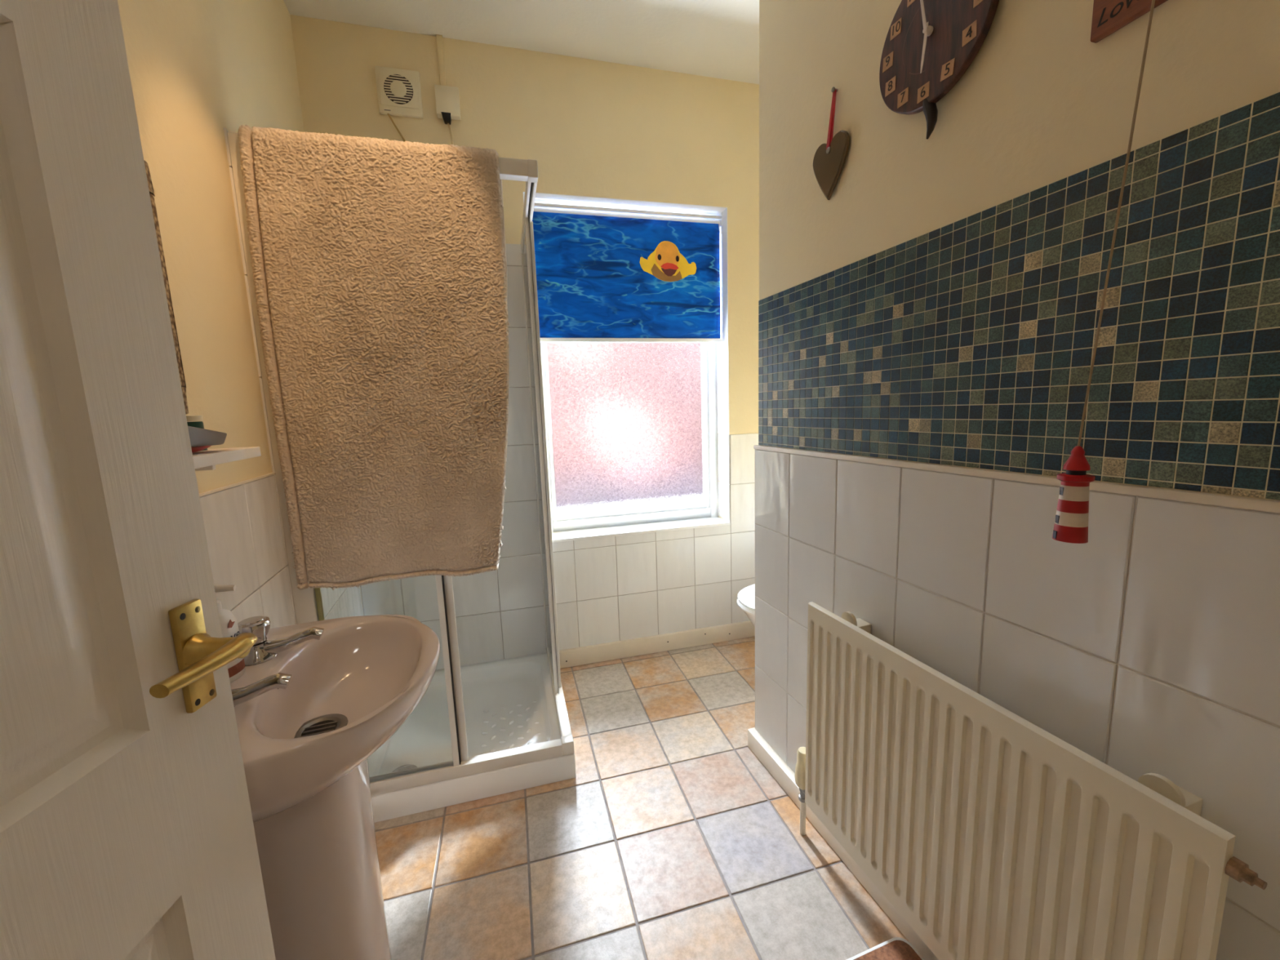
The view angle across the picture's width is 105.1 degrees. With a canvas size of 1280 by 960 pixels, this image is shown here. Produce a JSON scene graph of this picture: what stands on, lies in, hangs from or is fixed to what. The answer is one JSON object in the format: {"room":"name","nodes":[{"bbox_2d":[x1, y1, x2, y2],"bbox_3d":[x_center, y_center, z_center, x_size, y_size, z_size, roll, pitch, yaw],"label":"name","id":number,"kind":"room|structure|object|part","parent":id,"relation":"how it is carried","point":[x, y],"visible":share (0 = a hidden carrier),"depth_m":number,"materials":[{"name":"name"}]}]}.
{"room":"bathroom","nodes":[
{"label":"bathroom","id":0,"kind":"room"},
{"bbox_2d":[117,0,363,628],"bbox_3d":[-0.918,-0.211,0.851,0.160,2.646,2.765,-5,9,-18],"label":"wall","id":1,"kind":"structure","parent":0,"point":[200,71],"depth_m":1.09,"materials":[{"name":"beige paint"}]},
{"bbox_2d":[143,160,188,413],"bbox_3d":[-0.762,-0.299,0.629,0.020,0.426,0.508,-5,9,-18],"label":"wall mirror","id":2,"kind":"object","parent":1,"relation":"attached to","point":[152,194],"visible":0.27,"depth_m":0.86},
{"bbox_2d":[192,446,261,471],"bbox_3d":[-0.702,-0.011,0.683,0.124,0.034,0.492,-5,9,-18],"label":"wall shelf","id":3,"kind":"object","parent":1,"relation":"attached to","point":[206,460],"visible":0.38,"depth_m":0.82,"materials":[{"name":"white plastic"}]},
{"bbox_2d":[186,415,207,450],"bbox_3d":[-0.782,-0.082,0.855,0.037,0.061,0.037,-5,9,-18],"label":"tube","id":4,"kind":"object","parent":3,"relation":"on","point":[198,419],"visible":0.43,"depth_m":0.85,"materials":[{"name":"plastic"}]},
{"bbox_2d":[187,426,226,453],"bbox_3d":[-0.713,-0.062,0.761,0.078,0.044,0.170,-5,9,-18],"label":"brush","id":5,"kind":"object","parent":3,"relation":"on","point":[201,439],"visible":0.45,"depth_m":0.77,"materials":[{"name":"grey plastic"}]},
{"bbox_2d":[199,472,275,497],"bbox_3d":[-0.701,0.086,0.511,0.006,0.005,1.654,-5,9,-18],"label":"trim","id":6,"kind":"structure","parent":1,"relation":"attached to","point":[211,491],"depth_m":1.07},
{"bbox_2d":[283,0,759,84],"bbox_3d":[0.081,-1.683,1.125,2.730,0.120,3.015,-5,9,-18],"label":"ceiling","id":7,"kind":"structure","parent":0,"point":[712,38],"depth_m":1.85,"materials":[{"name":"white paint"}]},
{"bbox_2d":[1052,0,1155,543],"bbox_3d":[0.532,-0.720,0.453,0.072,1.622,0.143,-5,9,-18],"label":"light pull cord","id":8,"kind":"object","parent":7,"relation":"hanging from","point":[1071,521],"visible":1,"depth_m":0.60,"materials":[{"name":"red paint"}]},
{"bbox_3d":[0.527,-0.778,0.453,0.003,1.504,0.092,-5,9,-18],"label":"pull cord","id":9,"kind":"part","parent":8,"relation":"part of","materials":[{"name":"fabric"}]},
{"bbox_2d":[289,14,759,669],"bbox_3d":[-0.160,-0.454,2.353,2.635,2.646,0.274,-4,9,-15],"label":"wall","id":10,"kind":"structure","parent":0,"point":[599,134],"depth_m":2.18,"materials":[{"name":"beige paint"}]},
{"bbox_2d":[374,66,423,142],"bbox_3d":[-0.899,-1.365,1.879,0.177,0.381,0.027,-4,9,-15],"label":"fan","id":11,"kind":"object","parent":10,"relation":"attached to","point":[398,91],"visible":0.91,"depth_m":1.85,"materials":[{"name":"white plastic"}]},
{"bbox_2d":[383,74,413,103],"bbox_3d":[-0.911,-1.476,1.851,0.100,0.094,0.010,-5,9,-18],"label":"grille","id":12,"kind":"object","parent":11,"relation":"attached to","point":[397,88],"depth_m":1.85,"materials":[{"name":"white plastic"}]},
{"bbox_3d":[-0.915,-1.474,1.866,0.154,0.160,0.015,-4,9,-15],"label":"fan plate","id":13,"kind":"part","parent":11,"relation":"part of","materials":[{"name":"white plastic"}]},
{"bbox_2d":[434,34,461,144],"bbox_3d":[-0.746,-1.444,1.907,0.086,0.518,0.033,-4,9,-15],"label":"junction box","id":14,"kind":"object","parent":10,"relation":"attached to","point":[447,99],"visible":0.8,"depth_m":1.89,"materials":[{"name":"white plastic"}]},
{"bbox_2d":[533,206,718,532],"bbox_3d":[-0.055,-0.512,2.410,0.927,1.492,0.055,-4,9,-15],"label":"window","id":15,"kind":"structure","parent":10,"relation":"in","point":[631,428],"depth_m":2.44,"materials":[{"name":"white glass"}]},
{"bbox_3d":[-0.055,-0.512,2.410,0.795,1.355,0.004,-4,9,-15],"label":"obscured pane","id":16,"kind":"part","parent":15,"relation":"part of","materials":[{"name":"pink glass"}]},
{"bbox_3d":[-0.055,-0.512,2.412,0.835,1.400,0.039,-4,9,-15],"label":"sash frame","id":17,"kind":"part","parent":15,"relation":"part of","materials":[{"name":"white plastic"}]},
{"bbox_2d":[532,202,722,342],"bbox_3d":[-0.045,-0.941,2.265,0.915,0.596,0.055,-4,9,-15],"label":"roller blind","id":18,"kind":"object","parent":15,"relation":"attached to","point":[602,277],"visible":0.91,"depth_m":2.25,"materials":[{"name":"fabric"}]},
{"bbox_2d":[640,240,696,281],"bbox_3d":[0.133,-1.022,2.293,0.280,0.180,0.001,-4,9,-15],"label":"print","id":19,"kind":"object","parent":18,"relation":"attached to","point":[660,260],"depth_m":2.29},
{"bbox_3d":[-0.009,0.241,2.425,0.919,0.014,0.154,-4,9,-15],"label":"window sill","id":20,"kind":"part","parent":10,"relation":"part of","materials":[{"name":"white paint"}]},
{"bbox_2d":[559,620,755,668],"bbox_3d":[0.300,0.801,2.502,1.441,0.086,0.020,-4,9,-15],"label":"baseboard","id":21,"kind":"structure","parent":10,"relation":"attached to","point":[586,655],"depth_m":2.43,"materials":[{"name":"beige wood"}]},
{"bbox_2d":[373,636,909,959],"bbox_3d":[0.203,1.064,1.436,2.730,0.120,2.895,-5,9,-18],"label":"floor","id":22,"kind":"structure","parent":0,"point":[670,838],"depth_m":1.35,"materials":[{"name":"tile"}]},
{"bbox_2d":[230,614,439,959],"bbox_3d":[-0.520,0.670,0.799,0.425,0.891,0.422,-5,9,-18],"label":"washbasin","id":23,"kind":"object","parent":22,"relation":"on","point":[313,701],"visible":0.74,"depth_m":0.73,"materials":[{"name":"ceramic"}]},
{"bbox_2d":[213,584,244,683],"bbox_3d":[-0.623,0.225,0.720,0.050,0.150,0.060,6,11,44],"label":"soap bottle","id":24,"kind":"object","parent":23,"relation":"on","point":[228,624],"visible":0.23,"depth_m":0.72,"materials":[{"name":"white plastic"}]},
{"bbox_2d":[231,672,292,706],"bbox_3d":[-0.540,0.274,0.657,0.124,0.066,0.054,-5,9,-18],"label":"tap","id":25,"kind":"object","parent":23,"relation":"on","point":[252,695],"depth_m":0.66,"materials":[{"name":"silver metal"}]},
{"bbox_2d":[237,616,324,666],"bbox_3d":[-0.590,0.254,0.804,0.124,0.066,0.054,-5,9,-18],"label":"tap","id":26,"kind":"object","parent":23,"relation":"on","point":[282,652],"depth_m":0.79,"materials":[{"name":"silver metal"}]},
{"bbox_2d":[230,614,439,822],"bbox_3d":[-0.530,0.375,0.757,0.424,0.164,0.422,-5,9,-18],"label":"basin","id":27,"kind":"object","parent":23,"relation":"in","point":[305,744],"depth_m":0.76,"materials":[{"name":"ceramic"}]},
{"bbox_2d":[368,652,576,822],"bbox_3d":[-0.665,0.924,1.886,0.736,0.085,0.743,-4,9,-15],"label":"shower tray","id":28,"kind":"object","parent":22,"relation":"on","point":[509,703],"visible":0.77,"depth_m":1.80,"materials":[{"name":"white plastic"}]},
{"bbox_2d":[227,132,574,795],"bbox_3d":[-0.694,-0.012,1.730,0.778,1.811,0.745,-5,9,-18],"label":"shower frame","id":29,"kind":"object","parent":28,"relation":"on","point":[308,602],"visible":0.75,"depth_m":1.52,"materials":[{"name":"white metal"}]},
{"bbox_3d":[-0.941,0.056,1.325,0.051,1.809,0.030,-4,8,-15],"label":"wall post","id":30,"kind":"part","parent":29,"relation":"part of","materials":[{"name":"white metal"}]},
{"bbox_2d":[237,124,510,590],"bbox_3d":[-0.662,-0.297,1.349,0.622,1.182,0.119,-5,9,-18],"label":"towel","id":31,"kind":"object","parent":29,"relation":"hanging from","point":[379,266],"visible":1,"depth_m":1.31,"materials":[{"name":"beige fabric"}]},
{"bbox_3d":[-0.568,0.906,1.542,0.660,0.040,0.034,-4,9,-15],"label":"rail","id":32,"kind":"part","parent":29,"relation":"part of","materials":[{"name":"white plastic"}]},
{"bbox_3d":[-0.627,-0.842,1.289,0.660,0.043,0.034,-4,9,-15],"label":"rail","id":33,"kind":"part","parent":29,"relation":"part of","materials":[{"name":"white metal"}]},
{"bbox_3d":[-0.391,-0.910,1.703,0.026,0.044,0.654,-4,9,-15],"label":"rail","id":34,"kind":"part","parent":29,"relation":"part of","materials":[{"name":"white metal"}]},
{"bbox_3d":[-0.450,-0.083,2.170,0.030,1.809,0.055,-4,9,-15],"label":"wall post","id":35,"kind":"part","parent":29,"relation":"part of","materials":[{"name":"white metal"}]},
{"bbox_3d":[-0.405,-0.057,1.969,0.005,1.728,0.360,-4,9,-15],"label":"sliding door","id":36,"kind":"part","parent":29,"relation":"part of","materials":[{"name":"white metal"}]},
{"bbox_3d":[-0.329,0.835,1.957,0.035,0.046,0.655,-4,9,-15],"label":"rail","id":37,"kind":"part","parent":29,"relation":"part of","materials":[{"name":"white metal"}]},
{"bbox_2d":[737,583,755,626],"bbox_3d":[0.768,0.499,2.135,0.732,0.759,0.380,-5,9,-18],"label":"toilet","id":38,"kind":"object","parent":22,"relation":"on","point":[746,597],"visible":0.09,"depth_m":2.04,"materials":[{"name":"white ceramic"}]},
{"bbox_3d":[0.646,0.512,2.095,0.475,0.018,0.372,-5,9,-18],"label":"seat","id":39,"kind":"part","parent":38,"relation":"part of","materials":[{"name":"white ceramic"}]},
{"bbox_3d":[0.643,0.488,2.091,0.461,0.028,0.366,-5,9,-18],"label":"lid","id":40,"kind":"part","parent":38,"relation":"part of","materials":[{"name":"white ceramic"}]},
{"bbox_2d":[846,937,924,959],"bbox_3d":[0.482,1.049,0.905,0.312,0.042,0.292,-5,9,-18],"label":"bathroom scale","id":41,"kind":"object","parent":22,"relation":"on","point":[895,948],"visible":1,"depth_m":1.04,"materials":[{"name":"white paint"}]},
{"bbox_2d":[755,0,1279,959],"bbox_3d":[0.706,-0.260,0.806,0.161,2.646,1.662,-5,9,-18],"label":"wall","id":42,"kind":"structure","parent":0,"point":[942,305],"depth_m":0.78,"materials":[{"name":"white tile"}]},
{"bbox_2d":[813,86,849,199],"bbox_3d":[0.456,-0.801,1.173,0.019,0.242,0.124,-5,9,-18],"label":"heart","id":43,"kind":"object","parent":42,"relation":"hanging from","point":[829,158],"visible":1,"depth_m":1.17,"materials":[{"name":"brown wood"}]},
{"bbox_3d":[0.458,-0.749,1.181,0.011,0.137,0.124,-5,9,-18],"label":"heart plate","id":44,"kind":"part","parent":43,"relation":"part of","materials":[{"name":"brown wood"}]},
{"bbox_2d":[747,727,938,959],"bbox_3d":[0.643,1.013,1.028,0.034,0.068,1.542,-5,9,-18],"label":"baseboard","id":45,"kind":"structure","parent":42,"relation":"attached to","point":[781,772],"depth_m":1.35,"materials":[{"name":"white wood"}]},
{"bbox_2d":[879,0,999,139],"bbox_3d":[0.535,-0.789,0.899,0.040,0.301,0.242,-5,9,-18],"label":"wall clock","id":46,"kind":"object","parent":42,"relation":"attached to","point":[930,45],"visible":1,"depth_m":0.90,"materials":[{"name":"brown wood"}]},
{"bbox_2d":[753,444,1279,513],"bbox_3d":[0.621,-0.011,0.876,0.012,0.013,1.546,-5,9,-18],"label":"trim","id":47,"kind":"structure","parent":42,"relation":"attached to","point":[1252,504],"depth_m":0.72,"materials":[{"name":"white tile"}]},
{"bbox_2d":[794,601,1266,959],"bbox_3d":[0.595,0.697,0.980,0.094,0.709,0.826,-5,9,-18],"label":"radiator","id":48,"kind":"object","parent":42,"relation":"attached to","point":[993,836],"visible":1,"depth_m":0.83,"materials":[{"name":"beige metal"}]},
{"bbox_2d":[1090,0,1168,43],"bbox_3d":[0.665,-0.667,0.573,0.014,0.140,0.220,-5,9,-18],"label":"wooden plaque","id":49,"kind":"object","parent":42,"relation":"attached to","point":[1108,16],"visible":1,"depth_m":0.66,"materials":[{"name":"brown wood"}]},
{"bbox_3d":[0.177,-0.101,-0.167,1.587,2.646,0.110,-5,9,-18],"label":"wall","id":50,"kind":"structure","parent":0,"visible":0},
{"bbox_2d":[0,0,275,959],"bbox_3d":[-0.403,0.207,0.139,0.098,1.972,0.745,-2,8,-2],"label":"door","id":51,"kind":"structure","parent":50,"relation":"in","point":[127,831],"depth_m":0.40,"materials":[{"name":"beige paint"}]},
{"bbox_3d":[-0.399,0.172,0.436,0.063,0.103,0.098,-2,8,-1],"label":"door handle","id":52,"kind":"part","parent":51,"relation":"part of","materials":[{"name":"gold metal"}]},
{"bbox_3d":[-0.396,0.166,0.435,0.056,0.030,0.098,-2,8,-1],"label":"lever","id":53,"kind":"part","parent":51,"relation":"part of","materials":[{"name":"gold metal"}]}
]}

